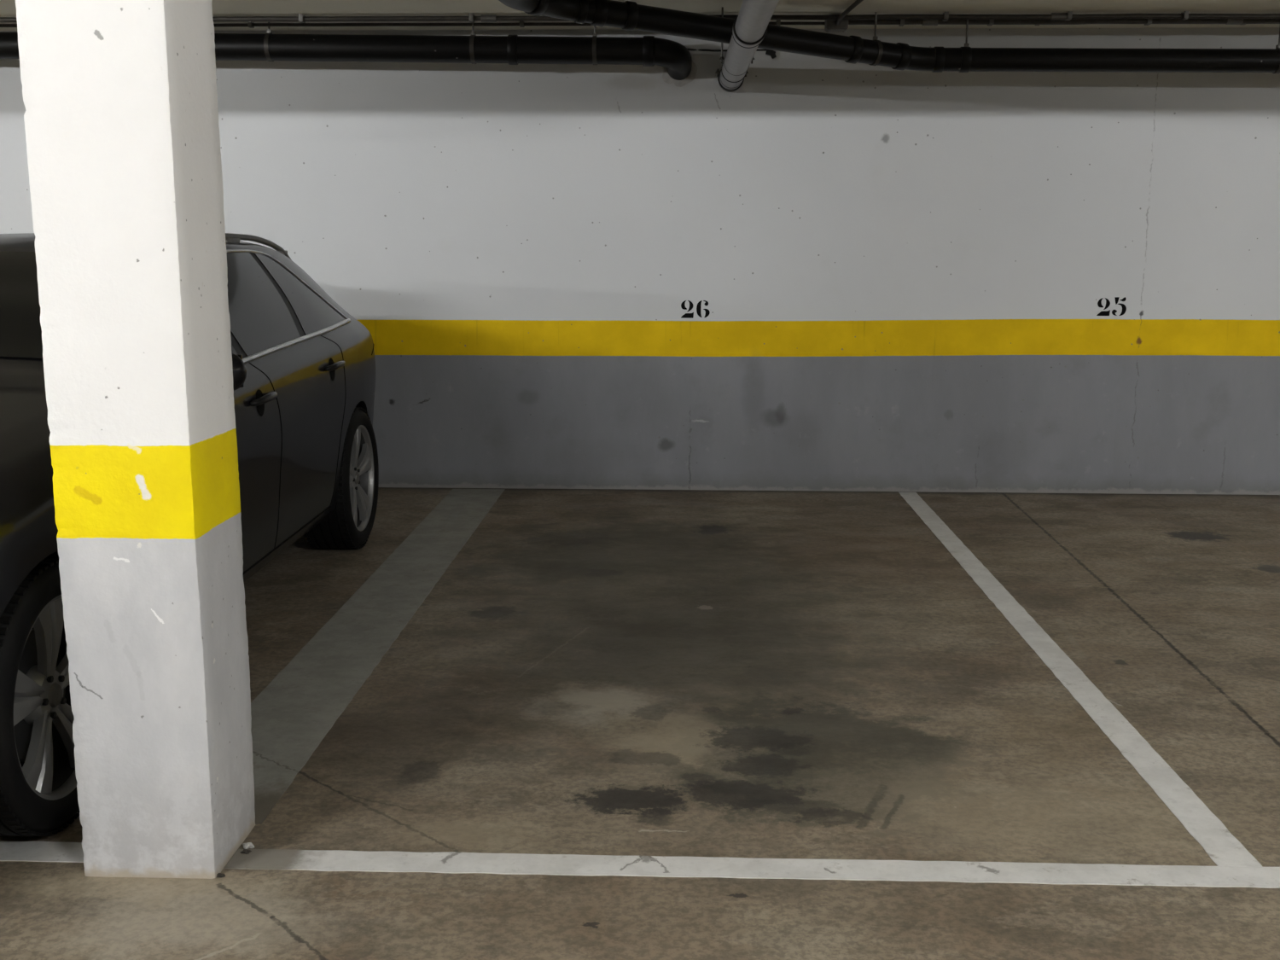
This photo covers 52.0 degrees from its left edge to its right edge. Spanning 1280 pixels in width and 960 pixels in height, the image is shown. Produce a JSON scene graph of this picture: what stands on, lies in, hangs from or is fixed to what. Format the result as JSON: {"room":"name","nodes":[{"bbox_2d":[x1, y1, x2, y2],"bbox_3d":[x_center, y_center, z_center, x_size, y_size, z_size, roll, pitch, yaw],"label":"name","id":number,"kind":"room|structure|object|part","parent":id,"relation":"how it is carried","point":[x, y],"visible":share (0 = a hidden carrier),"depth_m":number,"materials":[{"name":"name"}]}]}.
{"room":"parking garage","nodes":[
{"label":"parking garage","id":0,"kind":"room"},
{"bbox_2d":[0,487,1279,959],"bbox_3d":[0.493,1.567,0.161,25.000,0.200,15.792,0,10,2],"label":"floor","id":1,"kind":"structure","parent":0,"point":[714,673],"depth_m":3.93,"materials":[{"name":"concrete"}]},
{"bbox_2d":[0,840,83,862],"bbox_3d":[-3.604,0.891,3.279,4.597,0.002,0.106,0,10,2],"label":"painted line","id":2,"kind":"object","parent":1,"relation":"on","point":[9,851],"depth_m":3.21,"materials":[{"name":"white paint"}]},
{"bbox_2d":[15,0,255,878],"bbox_3d":[-1.143,-0.289,3.014,0.321,2.430,0.306,0,10,2],"label":"concrete pillar","id":3,"kind":"structure","parent":1,"relation":"on","point":[120,96],"depth_m":2.92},
{"bbox_2d":[0,232,378,836],"bbox_3d":[-2.310,-0.159,4.873,2.197,1.505,5.172,0,10,2],"label":"estate car","id":4,"kind":"object","parent":1,"relation":"on","point":[304,367],"visible":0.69,"depth_m":4.69,"materials":[{"name":"paint"}]},
{"bbox_2d":[231,352,246,390],"bbox_3d":[-1.366,-0.337,4.108,0.262,0.144,0.113,0,10,2],"label":"mirror","id":5,"kind":"object","parent":4,"relation":"attached to","point":[239,369],"depth_m":4.10,"materials":[{"name":"paint"}]},
{"bbox_2d":[236,354,243,387],"bbox_3d":[-1.353,-0.346,4.157,0.190,0.105,0.010,0,10,2],"label":"mirror glass","id":6,"kind":"object","parent":4,"relation":"attached to","point":[240,355],"depth_m":4.14,"materials":[{"name":"black mirror"}]},
{"bbox_3d":[-1.425,0.014,4.428,0.080,0.748,1.218,0,10,2],"label":"door","id":7,"kind":"part","parent":4,"relation":"part of","materials":[{"name":"paint"}]},
{"bbox_3d":[-1.709,-0.969,5.531,0.040,0.140,1.623,0,10,1],"label":"roof rail","id":8,"kind":"part","parent":4,"relation":"part of","materials":[{"name":"metal"}]},
{"bbox_3d":[-1.355,-0.298,4.758,0.053,0.034,0.229,0,10,2],"label":"handle","id":9,"kind":"part","parent":4,"relation":"part of","materials":[{"name":"paint"}]},
{"bbox_3d":[-1.587,-0.810,5.619,0.123,0.350,1.535,2,10,9],"label":"window trim","id":10,"kind":"part","parent":4,"relation":"part of","materials":[{"name":"silver metal"}]},
{"bbox_3d":[-1.427,-0.534,5.266,0.045,0.099,2.289,0,10,1],"label":"window trim","id":11,"kind":"part","parent":4,"relation":"part of","materials":[{"name":"silver metal"}]},
{"bbox_3d":[-1.387,-0.185,5.415,0.071,0.770,1.124,0,10,2],"label":"door","id":12,"kind":"part","parent":4,"relation":"part of","materials":[{"name":"paint"}]},
{"bbox_3d":[-1.322,-0.501,5.727,0.053,0.033,0.229,0,10,2],"label":"handle","id":13,"kind":"part","parent":4,"relation":"part of","materials":[{"name":"paint"}]},
{"bbox_2d":[216,872,225,877],"bbox_3d":[-0.985,0.928,3.086,0.019,0.009,0.014,-2,10,-10],"label":"crumb","id":14,"kind":"object","parent":1,"relation":"on","point":[219,875],"visible":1,"depth_m":3.08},
{"bbox_2d":[242,842,255,849],"bbox_3d":[-0.964,0.899,3.230,0.032,0.016,0.025,0,10,2],"label":"crumb","id":15,"kind":"object","parent":1,"relation":"on","point":[248,845],"visible":1,"depth_m":3.23,"materials":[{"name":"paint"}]},
{"bbox_2d":[250,488,505,824],"bbox_3d":[-1.051,0.468,5.648,0.320,0.002,4.632,0,10,2],"label":"painted line","id":16,"kind":"object","parent":1,"relation":"on","point":[291,717],"depth_m":4.80,"materials":[{"name":"paint"}]},
{"bbox_2d":[224,849,1279,888],"bbox_3d":[2.551,0.945,3.060,7.083,0.002,0.106,0,10,2],"label":"painted line","id":17,"kind":"object","parent":1,"relation":"on","point":[321,860],"depth_m":3.13,"materials":[{"name":"white paint"}]},
{"bbox_2d":[240,849,251,854],"bbox_3d":[-0.962,0.906,3.202,0.026,0.010,0.013,2,11,12],"label":"crumb","id":18,"kind":"object","parent":17,"relation":"on","point":[246,852],"visible":1,"depth_m":3.20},
{"bbox_2d":[899,492,1262,866],"bbox_3d":[1.519,0.500,5.505,0.108,0.002,4.793,0,10,2],"label":"painted line","id":19,"kind":"object","parent":1,"relation":"on","point":[1223,848],"depth_m":4.13,"materials":[{"name":"white paint"}]},
{"bbox_2d":[0,27,1279,494],"bbox_3d":[0.763,-1.263,7.770,25.000,3.060,0.200,0,10,2],"label":"wall","id":20,"kind":"structure","parent":0,"point":[903,276],"depth_m":7.67,"materials":[{"name":"white paint"}]},
{"bbox_2d":[680,300,709,318],"bbox_3d":[0.326,-1.006,7.731,0.169,0.104,0.004,0,10,2],"label":"stencilled number","id":21,"kind":"object","parent":20,"relation":"attached to","point":[698,307],"visible":1,"depth_m":7.73,"materials":[{"name":"black paint"}]},
{"bbox_2d":[687,48,771,51],"bbox_3d":[0.498,-2.439,7.444,0.719,0.016,0.130,-2,10,-10],"label":"loose wire","id":22,"kind":"object","parent":20,"relation":"attached to","point":[761,49],"visible":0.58,"depth_m":7.46,"materials":[{"name":"black rubber"}]},
{"bbox_2d":[765,49,776,58],"bbox_3d":[0.743,-2.415,7.449,0.062,0.052,0.030,0,10,2],"label":"plug","id":23,"kind":"object","parent":20,"relation":"attached to","point":[769,52],"visible":0.96,"depth_m":7.43,"materials":[{"name":"black plastic"}]},
{"bbox_2d":[1096,296,1126,315],"bbox_3d":[2.747,-1.010,7.648,0.168,0.109,0.004,0,10,2],"label":"stencilled number","id":24,"kind":"object","parent":20,"relation":"attached to","point":[1099,303],"visible":1,"depth_m":7.65,"materials":[{"name":"black paint"}]},
{"bbox_2d":[0,0,1279,31],"bbox_3d":[0.499,-1.247,-0.348,25.000,0.200,15.792,0,10,2],"label":"ceiling","id":25,"kind":"structure","parent":0,"point":[220,8],"depth_m":6.80,"materials":[{"name":"paint"}]},
{"bbox_2d":[0,22,697,87],"bbox_3d":[-5.656,-2.422,7.517,11.967,0.319,0.430,0,10,2],"label":"drain pipe","id":26,"kind":"object","parent":25,"relation":"hanging from","point":[678,67],"visible":0.73,"depth_m":7.18,"materials":[{"name":"black plastic"}]},
{"bbox_3d":[-2.046,-2.492,7.245,0.024,0.067,0.020,0,10,2],"label":"hanger rod","id":27,"kind":"part","parent":26,"relation":"part of","materials":[{"name":"metal"}]},
{"bbox_3d":[-0.916,-2.476,7.209,0.024,0.081,0.020,0,10,2],"label":"hanger rod","id":28,"kind":"part","parent":26,"relation":"part of","materials":[{"name":"metal"}]},
{"bbox_3d":[-0.247,-2.466,7.188,0.024,0.089,0.020,0,10,2],"label":"hanger rod","id":29,"kind":"part","parent":26,"relation":"part of","materials":[{"name":"metal"}]},
{"bbox_2d":[0,19,1246,28],"bbox_3d":[0.753,-2.492,7.148,24.800,0.038,0.044,0,10,2],"label":"conduit","id":30,"kind":"object","parent":25,"relation":"attached to","point":[777,22],"visible":0.44,"depth_m":7.21,"materials":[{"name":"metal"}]},
{"bbox_2d":[0,11,1279,23],"bbox_3d":[0.745,-2.447,6.922,24.800,0.053,0.052,0,10,2],"label":"conduit","id":31,"kind":"object","parent":25,"relation":"attached to","point":[945,16],"visible":0.66,"depth_m":6.91,"materials":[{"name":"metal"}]},
{"bbox_2d":[715,0,779,92],"bbox_3d":[0.460,-1.975,5.209,0.185,0.347,4.601,0,10,1],"label":"pipe","id":32,"kind":"object","parent":25,"relation":"hanging from","point":[749,28],"visible":1,"depth_m":5.73,"materials":[{"name":"plastic"}]},
{"bbox_3d":[0.424,-2.298,6.779,0.009,0.271,0.009,5,11,24],"label":"hanger rod","id":33,"kind":"part","parent":32,"relation":"part of","materials":[{"name":"metal"}]},
{"bbox_2d":[732,29,762,47],"bbox_3d":[0.481,-1.981,5.767,0.147,0.146,0.092,0,10,2],"label":"pipe collar","id":34,"kind":"object","parent":32,"relation":"attached to","point":[739,41],"depth_m":5.75,"materials":[{"name":"grey plastic"}]},
{"bbox_2d":[824,0,863,32],"bbox_3d":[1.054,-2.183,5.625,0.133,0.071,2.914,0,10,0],"label":"junction box","id":35,"kind":"object","parent":25,"relation":"attached to","point":[839,25],"visible":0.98,"depth_m":6.96,"materials":[{"name":"metal"}]},
{"bbox_3d":[1.048,-2.403,7.013,0.105,0.008,0.090,0,10,2],"label":"plate","id":36,"kind":"part","parent":35,"relation":"part of","materials":[{"name":"metal"}]},
{"bbox_2d":[498,0,1279,74],"bbox_3d":[6.038,-2.218,6.648,14.096,0.359,2.029,-1,10,-7],"label":"drain pipe","id":37,"kind":"object","parent":25,"relation":"hanging from","point":[627,15],"visible":0.98,"depth_m":6.91,"materials":[{"name":"black plastic"}]},
{"bbox_3d":[1.238,-2.380,6.901,0.024,0.149,0.020,0,10,2],"label":"hanger rod","id":38,"kind":"part","parent":37,"relation":"part of","materials":[{"name":"metal"}]},
{"bbox_3d":[1.739,-2.383,6.983,0.024,0.172,0.020,0,10,2],"label":"hanger rod","id":39,"kind":"part","parent":37,"relation":"part of","materials":[{"name":"metal"}]},
{"bbox_3d":[3.379,-2.364,6.931,0.024,0.182,0.020,0,10,2],"label":"hanger rod","id":40,"kind":"part","parent":37,"relation":"part of","materials":[{"name":"metal"}]},
{"bbox_2d":[848,18,1279,26],"bbox_3d":[7.125,-2.412,6.824,12.040,0.065,0.060,0,10,2],"label":"conduit","id":41,"kind":"object","parent":25,"relation":"attached to","point":[1146,21],"visible":0.58,"depth_m":6.98,"materials":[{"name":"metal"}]}
]}

